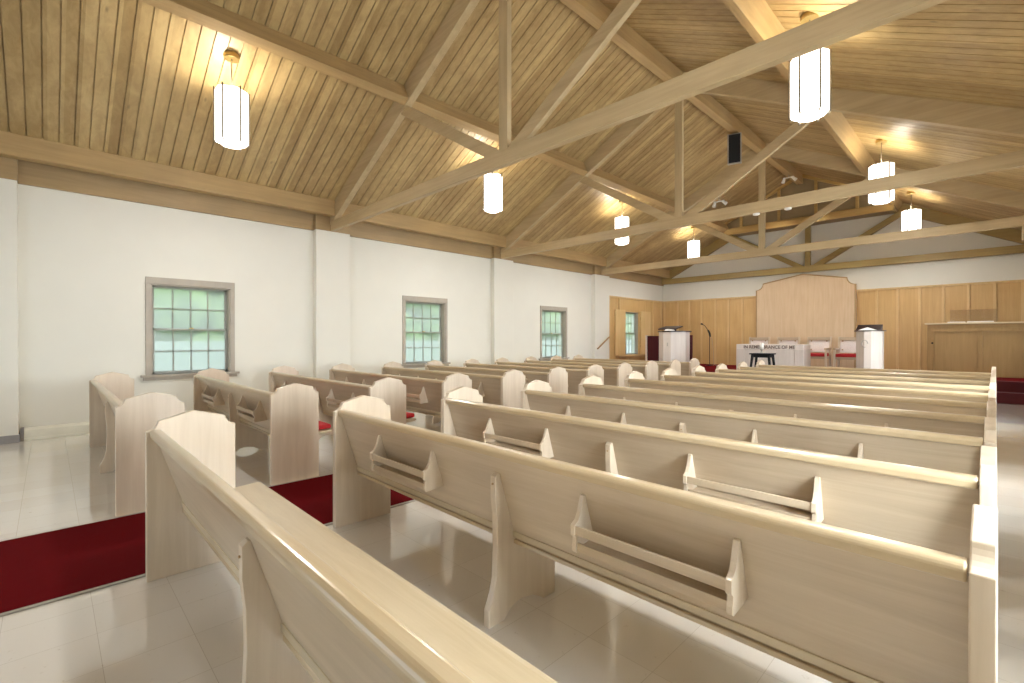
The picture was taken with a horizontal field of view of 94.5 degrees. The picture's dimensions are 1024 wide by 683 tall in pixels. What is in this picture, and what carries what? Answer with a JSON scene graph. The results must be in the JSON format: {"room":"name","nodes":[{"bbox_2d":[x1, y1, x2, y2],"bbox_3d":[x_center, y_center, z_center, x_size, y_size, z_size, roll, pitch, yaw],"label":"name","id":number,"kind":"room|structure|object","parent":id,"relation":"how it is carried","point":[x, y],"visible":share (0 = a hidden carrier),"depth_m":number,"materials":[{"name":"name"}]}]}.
{"room":"church","nodes":[
{"label":"church","id":0,"kind":"room"},
{"bbox_2d":[18,184,662,432],"bbox_3d":[-1.473,-0.595,11.437,20.300,3.775,0.250,0,0,-44],"label":"wall","id":1,"kind":"structure","parent":0,"point":[84,261],"depth_m":7.95,"materials":[{"name":"paint"}]},
{"bbox_2d":[0,156,19,443],"bbox_3d":[-6.747,-0.588,6.007,0.689,3.815,0.172,0,0,-44],"label":"trim","id":2,"kind":"structure","parent":1,"relation":"attached to","point":[9,348],"depth_m":6.13,"materials":[{"name":"paint"}]},
{"bbox_2d":[20,422,88,440],"bbox_3d":[-5.138,1.224,7.621,3.850,0.175,0.084,0,0,-44],"label":"baseboard heater","id":3,"kind":"object","parent":1,"relation":"attached to","point":[81,428],"visible":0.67,"depth_m":6.47,"materials":[{"name":"metal"}]},
{"bbox_2d":[18,159,313,230],"bbox_3d":[-5.158,-2.296,7.628,3.885,0.395,0.065,0,0,-44],"label":"trim","id":4,"kind":"structure","parent":1,"relation":"attached to","point":[29,173],"depth_m":7.25,"materials":[{"name":"brown wood"}]},
{"bbox_2d":[140,276,239,380],"bbox_3d":[-5.199,-0.198,7.686,1.335,1.590,0.220,0,0,-44],"label":"window","id":5,"kind":"structure","parent":1,"relation":"in","point":[151,283],"depth_m":7.61,"materials":[{"name":"paint"}]},
{"bbox_2d":[313,214,349,378],"bbox_3d":[-3.494,-0.604,9.191,0.694,3.815,0.172,0,0,-44],"label":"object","id":6,"kind":"structure","parent":1,"relation":"attached to","point":[331,249],"depth_m":9.08,"materials":[{"name":"paint"}]},
{"bbox_2d":[350,222,491,258],"bbox_3d":[-1.916,-2.312,10.802,3.850,0.395,0.065,0,0,-44],"label":"trim","id":7,"kind":"structure","parent":1,"relation":"attached to","point":[358,230],"depth_m":10.57,"materials":[{"name":"brown wood"}]},
{"bbox_2d":[401,295,450,367],"bbox_3d":[-2.002,-0.214,10.815,1.330,1.590,0.220,0,0,-44],"label":"window","id":8,"kind":"structure","parent":1,"relation":"in","point":[442,302],"depth_m":10.87,"materials":[{"name":"paint"}]},
{"bbox_2d":[491,247,513,363],"bbox_3d":[-0.260,-0.619,12.357,0.704,3.815,0.172,0,0,-44],"label":"trim","id":9,"kind":"structure","parent":1,"relation":"attached to","point":[501,269],"depth_m":12.24,"materials":[{"name":"paint"}]},
{"bbox_2d":[513,254,591,274],"bbox_3d":[1.250,-2.327,13.901,3.650,0.395,0.065,0,0,-44],"label":"trim","id":10,"kind":"structure","parent":1,"relation":"attached to","point":[529,259],"depth_m":13.82,"materials":[{"name":"brown wood"}]},
{"bbox_2d":[538,306,569,360],"bbox_3d":[1.192,-0.230,13.942,1.330,1.590,0.220,0,0,-44],"label":"window","id":11,"kind":"structure","parent":1,"relation":"in","point":[562,310],"depth_m":14.13,"materials":[{"name":"paint"}]},
{"bbox_2d":[591,265,609,358],"bbox_3d":[2.881,-0.635,15.431,0.834,3.815,0.172,0,0,-44],"label":"trim","id":12,"kind":"structure","parent":1,"relation":"attached to","point":[599,283],"depth_m":15.27,"materials":[{"name":"paint"}]},
{"bbox_2d":[615,309,625,354],"bbox_3d":[3.728,-0.311,16.267,0.649,1.560,0.034,0,0,-44],"label":"window shutter","id":13,"kind":"object","parent":1,"relation":"attached to","point":[620,315],"visible":1,"depth_m":16.24,"materials":[{"name":"brown wood"}]},
{"bbox_2d":[626,312,637,354],"bbox_3d":[4.197,-0.290,16.925,0.880,1.510,0.160,0,0,-44],"label":"window","id":14,"kind":"structure","parent":1,"relation":"in","point":[635,324],"depth_m":17.19,"materials":[{"name":"paint"}]},
{"bbox_2d":[609,295,662,359],"bbox_3d":[4.552,-0.365,17.056,3.830,2.360,0.170,0,0,-44],"label":"trim","id":15,"kind":"structure","parent":1,"relation":"attached to","point":[636,305],"depth_m":16.95,"materials":[{"name":"brown wood"}]},
{"bbox_2d":[609,272,663,285],"bbox_3d":[4.505,-2.343,17.087,3.840,0.395,0.065,0,0,-44],"label":"trim","id":16,"kind":"structure","parent":1,"relation":"attached to","point":[629,276],"depth_m":17.10,"materials":[{"name":"brown wood"}]},
{"bbox_2d":[640,311,650,353],"bbox_3d":[4.912,-0.317,17.426,0.719,1.560,0.034,0,0,-44],"label":"window shutter","id":17,"kind":"object","parent":1,"relation":"attached to","point":[645,317],"visible":0.81,"depth_m":17.35,"materials":[{"name":"brown wood"}]},
{"bbox_2d":[0,0,1023,270],"bbox_3d":[2.088,-3.708,7.748,20.550,2.782,10.480,0,0,-44],"label":"ceiling","id":18,"kind":"structure","parent":0,"point":[135,79],"depth_m":6.88,"materials":[{"name":"brown wood"}]},
{"bbox_2d":[213,50,249,150],"bbox_3d":[-3.549,-3.062,5.998,0.391,1.175,0.391,0,0,-44],"label":"pendant lamp","id":19,"kind":"object","parent":18,"relation":"hanging from","point":[231,104],"visible":1,"depth_m":5.88,"materials":[{"name":"white glass"}]},
{"bbox_2d":[218,137,245,148],"bbox_3d":[-3.549,-2.502,6.001,0.300,0.055,0.300,0,0,-44],"label":"diffuser","id":20,"kind":"object","parent":19,"relation":"attached to","point":[229,142],"depth_m":5.94,"materials":[{"name":"white glass"}]},
{"bbox_2d":[0,131,669,277],"bbox_3d":[-1.189,-2.531,11.138,20.300,0.290,0.160,0,0,-44],"label":"beam","id":21,"kind":"structure","parent":18,"relation":"attached to","point":[15,146],"depth_m":7.67,"materials":[{"name":"brown wood"}]},
{"bbox_2d":[139,0,734,235],"bbox_3d":[0.568,-3.743,9.336,20.300,0.304,0.244,0,0,-44],"label":"purlin","id":22,"kind":"object","parent":18,"relation":"attached to","point":[204,13],"visible":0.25,"depth_m":6.52,"materials":[{"name":"brown wood"}]},
{"bbox_2d":[483,172,501,213],"bbox_3d":[-0.369,-3.077,9.111,0.391,1.175,0.391,0,0,-44],"label":"pendant lamp","id":23,"kind":"object","parent":18,"relation":"hanging from","point":[492,183],"visible":0.77,"depth_m":8.96,"materials":[{"name":"white glass"}]},
{"bbox_2d":[485,207,499,212],"bbox_3d":[-0.369,-2.517,9.114,0.300,0.055,0.300,0,0,-44],"label":"diffuser","id":24,"kind":"object","parent":23,"relation":"attached to","point":[488,209],"depth_m":9.02,"materials":[{"name":"white glass"}]},
{"bbox_2d":[614,201,629,245],"bbox_3d":[2.846,-3.093,12.259,0.391,1.175,0.391,0,0,-44],"label":"pendant lamp","id":25,"kind":"object","parent":18,"relation":"hanging from","point":[619,222],"visible":0.73,"depth_m":12.13,"materials":[{"name":"white glass"}]},
{"bbox_2d":[330,0,947,230],"bbox_3d":[-0.060,-3.543,5.647,0.110,2.870,9.920,0,0,-44],"label":"roof truss","id":26,"kind":"object","parent":18,"relation":"attached to","point":[861,16],"visible":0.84,"depth_m":5.06,"materials":[{"name":"brown wood"}]},
{"bbox_2d":[560,0,802,184],"bbox_3d":[2.091,-4.814,7.775,20.300,0.290,0.160,0,0,-44],"label":"ridge beam","id":27,"kind":"structure","parent":18,"relation":"attached to","point":[594,12],"depth_m":8.20,"materials":[{"name":"brown wood"}]},
{"bbox_2d":[727,132,741,164],"bbox_3d":[5.022,-4.346,10.687,0.290,0.675,0.357,0,0,26],"label":"loudspeaker","id":28,"kind":"object","parent":27,"relation":"hanging from","point":[734,141],"visible":1,"depth_m":10.59,"materials":[{"name":"grey metal"}]},
{"bbox_2d":[729,133,739,162],"bbox_3d":[4.976,-4.318,10.589,0.236,0.586,0.141,0,0,26],"label":"grille","id":29,"kind":"object","parent":28,"relation":"attached to","point":[734,139],"depth_m":10.58,"materials":[{"name":"black fabric"}]},
{"bbox_2d":[781,175,797,183],"bbox_3d":[7.834,-4.598,13.389,0.155,0.208,0.420,0,0,-44],"label":"spotlight","id":30,"kind":"object","parent":27,"relation":"attached to","point":[792,177],"visible":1,"depth_m":13.36,"materials":[{"name":"grey metal"}]},
{"bbox_2d":[687,226,699,257],"bbox_3d":[5.819,-3.107,15.169,0.391,1.175,0.391,0,0,-44],"label":"pendant lamp","id":31,"kind":"object","parent":18,"relation":"hanging from","point":[693,247],"visible":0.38,"depth_m":15.04,"materials":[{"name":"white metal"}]},
{"bbox_2d":[500,72,1023,258],"bbox_3d":[3.127,-3.559,8.767,0.110,2.870,9.920,0,0,-44],"label":"roof truss","id":32,"kind":"object","parent":18,"relation":"attached to","point":[953,114],"visible":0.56,"depth_m":7.58,"materials":[{"name":"brown wood"}]},
{"bbox_2d":[788,12,830,124],"bbox_3d":[3.309,-3.068,5.267,0.391,1.175,0.391,0,0,-44],"label":"pendant lamp","id":33,"kind":"object","parent":18,"relation":"hanging from","point":[809,90],"visible":0.87,"depth_m":5.15,"materials":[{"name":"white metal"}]},
{"bbox_2d":[794,107,824,122],"bbox_3d":[3.309,-2.508,5.270,0.300,0.055,0.300,0,0,-44],"label":"diffuser","id":34,"kind":"object","parent":33,"relation":"attached to","point":[807,114],"depth_m":5.20,"materials":[{"name":"white glass"}]},
{"bbox_2d":[724,174,897,236],"bbox_3d":[8.951,-4.260,14.479,1.120,1.525,4.418,0,0,-44],"label":"roof truss","id":35,"kind":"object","parent":18,"relation":"attached to","point":[857,207],"depth_m":14.11,"materials":[{"name":"brown wood"}]},
{"bbox_2d":[722,0,902,211],"bbox_3d":[3.615,-3.727,6.224,20.300,0.304,0.244,0,0,-44],"label":"purlin","id":36,"kind":"object","parent":18,"relation":"attached to","point":[756,17],"visible":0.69,"depth_m":6.23,"materials":[{"name":"brown wood"}]},
{"bbox_2d":[601,142,1023,274],"bbox_3d":[6.307,-3.439,11.881,0.160,3.140,9.920,0,0,-44],"label":"roof truss","id":37,"kind":"object","parent":18,"relation":"attached to","point":[964,189],"visible":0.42,"depth_m":11.07,"materials":[{"name":"brown wood"}]},
{"bbox_2d":[712,200,727,207],"bbox_3d":[5.571,-3.881,12.703,0.154,0.528,0.421,0,0,-44],"label":"spotlight","id":38,"kind":"object","parent":37,"relation":"hanging from","point":[724,202],"visible":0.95,"depth_m":12.66,"materials":[{"name":"grey metal"}]},
{"bbox_2d":[662,203,1023,284],"bbox_3d":[9.294,-3.602,14.804,0.130,2.845,9.920,0,0,-44],"label":"roof truss","id":39,"kind":"object","parent":18,"relation":"attached to","point":[1009,234],"visible":0.51,"depth_m":13.59,"materials":[{"name":"brown wood"}]},
{"bbox_2d":[867,139,894,205],"bbox_3d":[6.682,-3.084,8.569,0.391,1.175,0.391,0,0,-44],"label":"pendant lamp","id":40,"kind":"object","parent":18,"relation":"hanging from","point":[884,169],"visible":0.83,"depth_m":8.47,"materials":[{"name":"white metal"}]},
{"bbox_2d":[871,198,891,204],"bbox_3d":[6.682,-2.525,8.572,0.300,0.055,0.300,0,0,-44],"label":"diffuser","id":41,"kind":"object","parent":40,"relation":"attached to","point":[875,201],"depth_m":8.50,"materials":[{"name":"white glass"}]},
{"bbox_2d":[900,191,921,230],"bbox_3d":[9.769,-3.099,11.591,0.391,1.175,0.391,0,0,-44],"label":"pendant lamp","id":42,"kind":"object","parent":18,"relation":"hanging from","point":[911,219],"visible":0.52,"depth_m":11.48,"materials":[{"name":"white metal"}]},
{"bbox_2d":[0,403,1023,682],"bbox_3d":[2.106,1.411,7.792,20.800,0.200,10.480,0,0,-44],"label":"floor","id":43,"kind":"structure","parent":0,"point":[187,626],"depth_m":2.37,"materials":[{"name":"beige tile"}]},
{"bbox_2d":[89,372,184,516],"bbox_3d":[-3.935,0.860,4.961,0.591,0.931,3.270,0,0,-44],"label":"pew","id":44,"kind":"object","parent":43,"relation":"on","point":[119,420],"visible":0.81,"depth_m":3.72,"materials":[{"name":"brown wood"}]},
{"bbox_2d":[0,474,416,616],"bbox_3d":[0.364,1.314,5.960,15.050,0.012,1.250,0,0,-44],"label":"carpet runner","id":45,"kind":"object","parent":43,"relation":"on","point":[43,568],"visible":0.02,"depth_m":2.94,"materials":[{"name":"red carpet"}]},
{"bbox_2d":[193,368,331,485],"bbox_3d":[-3.150,0.856,5.729,0.595,0.931,3.270,0,0,-44],"label":"pew","id":46,"kind":"object","parent":43,"relation":"on","point":[289,415],"visible":0.91,"depth_m":4.63,"materials":[{"name":"brown wood"}]},
{"bbox_2d":[319,421,330,429],"bbox_3d":[-3.074,0.859,5.804,0.400,0.049,3.130,0,0,-44],"label":"seat cushion","id":47,"kind":"object","parent":46,"relation":"on","point":[322,425],"visible":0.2,"depth_m":4.79,"materials":[{"name":"red fabric"}]},
{"bbox_2d":[269,365,415,439],"bbox_3d":[-2.443,0.852,6.422,0.595,0.931,3.270,0,0,-44],"label":"pew","id":48,"kind":"object","parent":43,"relation":"on","point":[332,393],"visible":0.48,"depth_m":5.72,"materials":[{"name":"brown wood"}]},
{"bbox_2d":[406,412,413,417],"bbox_3d":[-2.367,0.855,6.497,0.400,0.049,3.130,0,0,-44],"label":"seat cushion","id":49,"kind":"object","parent":48,"relation":"on","point":[408,415],"visible":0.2,"depth_m":5.48,"materials":[{"name":"red fabric"}]},
{"bbox_2d":[145,410,557,682],"bbox_3d":[-0.677,0.876,1.668,0.591,0.931,3.335,0,0,-44],"label":"pew","id":50,"kind":"object","parent":43,"relation":"on","point":[318,608],"visible":1,"depth_m":1.52,"materials":[{"name":"brown wood"}]},
{"bbox_2d":[329,363,471,416],"bbox_3d":[-1.757,0.849,7.094,0.595,0.931,3.270,0,0,-44],"label":"pew","id":51,"kind":"object","parent":43,"relation":"on","point":[423,395],"visible":0.46,"depth_m":6.25,"materials":[{"name":"brown wood"}]},
{"bbox_2d":[382,361,524,423],"bbox_3d":[-1.056,0.845,7.779,0.595,0.931,3.270,0,0,-44],"label":"pew","id":52,"kind":"object","parent":43,"relation":"on","point":[504,390],"visible":0.46,"depth_m":6.75,"materials":[{"name":"brown wood"}]},
{"bbox_2d":[425,360,567,393],"bbox_3d":[-0.378,0.842,8.444,0.595,0.931,3.270,0,0,-44],"label":"pew","id":53,"kind":"object","parent":43,"relation":"on","point":[557,377],"visible":0.27,"depth_m":7.41,"materials":[{"name":"brown wood"}]},
{"bbox_2d":[463,359,603,394],"bbox_3d":[0.316,0.839,9.122,0.595,0.931,3.270,0,0,-44],"label":"pew","id":54,"kind":"object","parent":43,"relation":"on","point":[575,376],"visible":0.17,"depth_m":8.16,"materials":[{"name":"brown wood"}]},
{"bbox_2d":[495,357,631,386],"bbox_3d":[0.959,0.836,9.752,0.595,0.931,3.270,0,0,-44],"label":"pew","id":55,"kind":"object","parent":43,"relation":"on","point":[613,376],"visible":0.16,"depth_m":8.65,"materials":[{"name":"brown wood"}]},
{"bbox_2d":[524,356,657,379],"bbox_3d":[1.645,0.832,10.423,0.595,0.931,3.270,0,0,-44],"label":"pew","id":56,"kind":"object","parent":43,"relation":"on","point":[649,371],"visible":0.15,"depth_m":9.33,"materials":[{"name":"brown wood"}]},
{"bbox_2d":[550,355,680,380],"bbox_3d":[2.324,0.829,11.088,0.595,0.931,3.270,0,0,-44],"label":"pew","id":57,"kind":"object","parent":43,"relation":"on","point":[674,364],"visible":0.29,"depth_m":10.23,"materials":[{"name":"brown wood"}]},
{"bbox_2d":[573,355,699,375],"bbox_3d":[2.974,0.826,11.724,0.595,0.931,3.270,0,0,-44],"label":"pew","id":58,"kind":"object","parent":43,"relation":"on","point":[686,367],"visible":0.25,"depth_m":10.62,"materials":[{"name":"brown wood"}]},
{"bbox_2d":[333,395,997,682],"bbox_3d":[0.087,0.872,2.416,0.595,0.931,3.335,0,0,-44],"label":"pew","id":59,"kind":"object","parent":43,"relation":"on","point":[834,604],"visible":1,"depth_m":1.55,"materials":[{"name":"brown wood"}]},
{"bbox_2d":[441,386,996,571],"bbox_3d":[0.764,0.869,3.079,0.595,0.931,3.335,0,0,-44],"label":"pew","id":60,"kind":"object","parent":43,"relation":"on","point":[929,508],"visible":0.63,"depth_m":2.28,"materials":[{"name":"brown wood"}]},
{"bbox_2d":[520,380,996,483],"bbox_3d":[1.459,0.866,3.759,0.595,0.931,3.335,0,0,-44],"label":"pew","id":61,"kind":"object","parent":43,"relation":"on","point":[933,450],"visible":0.34,"depth_m":3.07,"materials":[{"name":"brown wood"}]},
{"bbox_2d":[579,375,995,443],"bbox_3d":[2.134,0.862,4.420,0.595,0.931,3.335,0,0,-44],"label":"pew","id":62,"kind":"object","parent":43,"relation":"on","point":[591,385],"visible":0.29,"depth_m":3.80,"materials":[{"name":"brown wood"}]},
{"bbox_2d":[624,371,995,416],"bbox_3d":[2.814,0.859,5.085,0.595,0.931,3.335,0,0,-44],"label":"pew","id":63,"kind":"object","parent":43,"relation":"on","point":[635,379],"visible":0.2,"depth_m":4.53,"materials":[{"name":"brown wood"}]},
{"bbox_2d":[660,368,995,402],"bbox_3d":[3.480,0.856,5.738,0.595,0.931,3.335,0,0,-44],"label":"pew","id":64,"kind":"object","parent":43,"relation":"on","point":[669,374],"visible":0.16,"depth_m":5.23,"materials":[{"name":"brown wood"}]},
{"bbox_2d":[691,365,995,392],"bbox_3d":[4.181,0.852,6.423,0.595,0.931,3.335,0,0,-44],"label":"pew","id":65,"kind":"object","parent":43,"relation":"on","point":[699,371],"visible":0.19,"depth_m":5.95,"materials":[{"name":"brown wood"}]},
{"bbox_2d":[715,363,995,385],"bbox_3d":[4.824,0.849,7.053,0.595,0.931,3.335,0,0,-44],"label":"pew","id":66,"kind":"object","parent":43,"relation":"on","point":[721,368],"visible":0.13,"depth_m":6.62,"materials":[{"name":"brown wood"}]},
{"bbox_2d":[737,362,995,380],"bbox_3d":[5.514,0.846,7.728,0.595,0.931,3.335,0,0,-44],"label":"pew","id":67,"kind":"object","parent":43,"relation":"on","point":[742,365],"visible":0.17,"depth_m":7.31,"materials":[{"name":"brown wood"}]},
{"bbox_2d":[756,360,995,375],"bbox_3d":[6.207,0.842,8.407,0.595,0.931,3.335,0,0,-44],"label":"pew","id":68,"kind":"object","parent":43,"relation":"on","point":[760,363],"visible":0.12,"depth_m":8.02,"materials":[{"name":"brown wood"}]},
{"bbox_2d":[996,381,1023,404],"bbox_3d":[10.363,1.075,10.205,0.480,0.448,1.880,0,0,-44],"label":"steps","id":69,"kind":"structure","parent":43,"relation":"on","point":[1007,392],"depth_m":9.96,"materials":[{"name":"red carpet"}]},
{"bbox_2d":[663,214,1023,300],"bbox_3d":[9.448,-1.870,14.963,0.250,6.290,10.480,0,0,-44],"label":"wall","id":70,"kind":"structure","parent":0,"point":[1010,266],"depth_m":13.80,"materials":[{"name":"paint"}]},
{"bbox_2d":[663,279,1023,370],"bbox_3d":[9.336,-0.354,14.860,0.085,2.360,9.980,0,0,-44],"label":"wood wall paneling","id":71,"kind":"structure","parent":70,"relation":"attached to","point":[903,312],"depth_m":13.35,"materials":[{"name":"brown wood"}]},
{"bbox_2d":[700,364,1023,381],"bbox_3d":[7.429,1.060,13.001,5.400,0.450,9.980,0,0,-44],"label":"floor","id":72,"kind":"structure","parent":0,"point":[707,368],"depth_m":13.59,"materials":[{"name":"red carpet"}]},
{"bbox_2d":[645,335,692,360],"bbox_3d":[4.754,0.318,14.409,0.070,1.020,1.500,0,0,-44],"label":"folding screen","id":73,"kind":"object","parent":72,"relation":"on","point":[651,342],"visible":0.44,"depth_m":14.73,"materials":[{"name":"red fabric"}]},
{"bbox_2d":[658,326,691,361],"bbox_3d":[4.601,0.190,13.642,0.620,1.284,0.900,0,0,-44],"label":"pulpit","id":74,"kind":"object","parent":72,"relation":"on","point":[675,344],"visible":0.8,"depth_m":13.39,"materials":[{"name":"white wood"}]},
{"bbox_2d":[701,323,713,365],"bbox_3d":[6.679,0.096,16.069,0.278,1.448,0.508,0,0,-21],"label":"microphone stand","id":75,"kind":"object","parent":72,"relation":"on","point":[701,323],"visible":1,"depth_m":16.03,"materials":[{"name":"black metal"}]},
{"bbox_2d":[749,337,769,343],"bbox_3d":[7.751,0.340,15.034,0.669,0.970,0.636,0,0,-44],"label":"chair","id":76,"kind":"object","parent":72,"relation":"on","point":[752,340],"visible":0.35,"depth_m":15.22,"materials":[{"name":"brown wood"}]},
{"bbox_2d":[749,353,775,366],"bbox_3d":[6.041,0.565,11.415,0.408,0.563,0.518,0,0,-44],"label":"side table","id":77,"kind":"object","parent":72,"relation":"on","point":[769,356],"visible":0.8,"depth_m":11.34,"materials":[{"name":"black paint"}]},
{"bbox_2d":[760,343,763,352],"bbox_3d":[6.027,0.155,11.428,0.100,0.255,0.100,0,0,-44],"label":"pillar candle","id":78,"kind":"object","parent":77,"relation":"on","point":[761,344],"visible":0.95,"depth_m":11.39,"materials":[{"name":"white wax"}]},
{"bbox_2d":[736,344,810,369],"bbox_3d":[6.852,0.455,12.461,0.637,0.765,1.600,0,0,-44],"label":"altar","id":79,"kind":"object","parent":72,"relation":"on","point":[786,354],"visible":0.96,"depth_m":12.06,"materials":[{"name":"white wood"}]},
{"bbox_2d":[777,337,799,343],"bbox_3d":[8.339,0.343,14.434,0.669,0.970,0.636,0,0,-44],"label":"chair","id":80,"kind":"object","parent":72,"relation":"on","point":[780,340],"visible":0.26,"depth_m":14.62,"materials":[{"name":"brown wood"}]},
{"bbox_2d":[756,274,856,367],"bbox_3d":[9.165,-0.652,14.908,0.130,2.955,2.750,0,0,-44],"label":"reredos","id":81,"kind":"object","parent":72,"relation":"on","point":[803,306],"visible":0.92,"depth_m":14.72,"materials":[{"name":"brown wood"}]},
{"bbox_2d":[807,337,831,366],"bbox_3d":[8.913,0.346,13.848,0.669,0.970,0.636,0,0,-44],"label":"chair","id":82,"kind":"object","parent":72,"relation":"on","point":[818,344],"visible":0.66,"depth_m":13.89,"materials":[{"name":"brown wood"}]},
{"bbox_2d":[810,353,828,356],"bbox_3d":[8.877,0.386,13.813,0.530,0.090,0.520,0,0,-44],"label":"seat cushion","id":83,"kind":"object","parent":82,"relation":"on","point":[811,354],"depth_m":13.57,"materials":[{"name":"red fabric"}]},
{"bbox_2d":[833,337,855,366],"bbox_3d":[9.458,0.349,13.291,0.669,0.970,0.636,0,0,-44],"label":"chair","id":84,"kind":"object","parent":72,"relation":"on","point":[845,344],"visible":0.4,"depth_m":13.46,"materials":[{"name":"brown wood"}]},
{"bbox_2d":[835,353,855,356],"bbox_3d":[9.423,0.389,13.256,0.530,0.090,0.520,0,0,-44],"label":"seat cushion","id":85,"kind":"object","parent":84,"relation":"on","point":[839,354],"depth_m":13.10,"materials":[{"name":"red fabric"}]},
{"bbox_2d":[855,324,885,368],"bbox_3d":[7.793,0.239,10.331,0.440,1.218,0.540,0,0,-44],"label":"lectern","id":86,"kind":"object","parent":72,"relation":"on","point":[869,343],"visible":0.88,"depth_m":10.18,"materials":[{"name":"white wood"}]},
{"bbox_2d":[925,321,1023,377],"bbox_3d":[11.322,0.191,11.350,0.180,1.305,2.160,0,0,-44],"label":"wooden partition","id":87,"kind":"object","parent":72,"relation":"on","point":[980,347],"visible":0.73,"depth_m":11.41,"materials":[{"name":"brown wood"}]},
{"label":"outside","id":88,"kind":"structure","parent":0,"visible":0},
{"bbox_3d":[-6.387,1.568,16.468,28.300,0.100,13.700,0,0,-44],"label":"ground","id":89,"kind":"structure","parent":88,"visible":0},
{"bbox_2d":[154,340,630,370],"bbox_3d":[-3.494,0.754,14.223,29.300,1.550,0.150,0,0,-44],"label":"wall","id":90,"kind":"structure","parent":89,"relation":"on","point":[163,360],"depth_m":10.73,"materials":[{"name":"glass"}]},
{"bbox_2d":[154,288,631,340],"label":"windows","id":91,"kind":"structure","parent":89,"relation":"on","point":[162,298],"depth_m":11.25,"materials":[{"name":"clear glass"}]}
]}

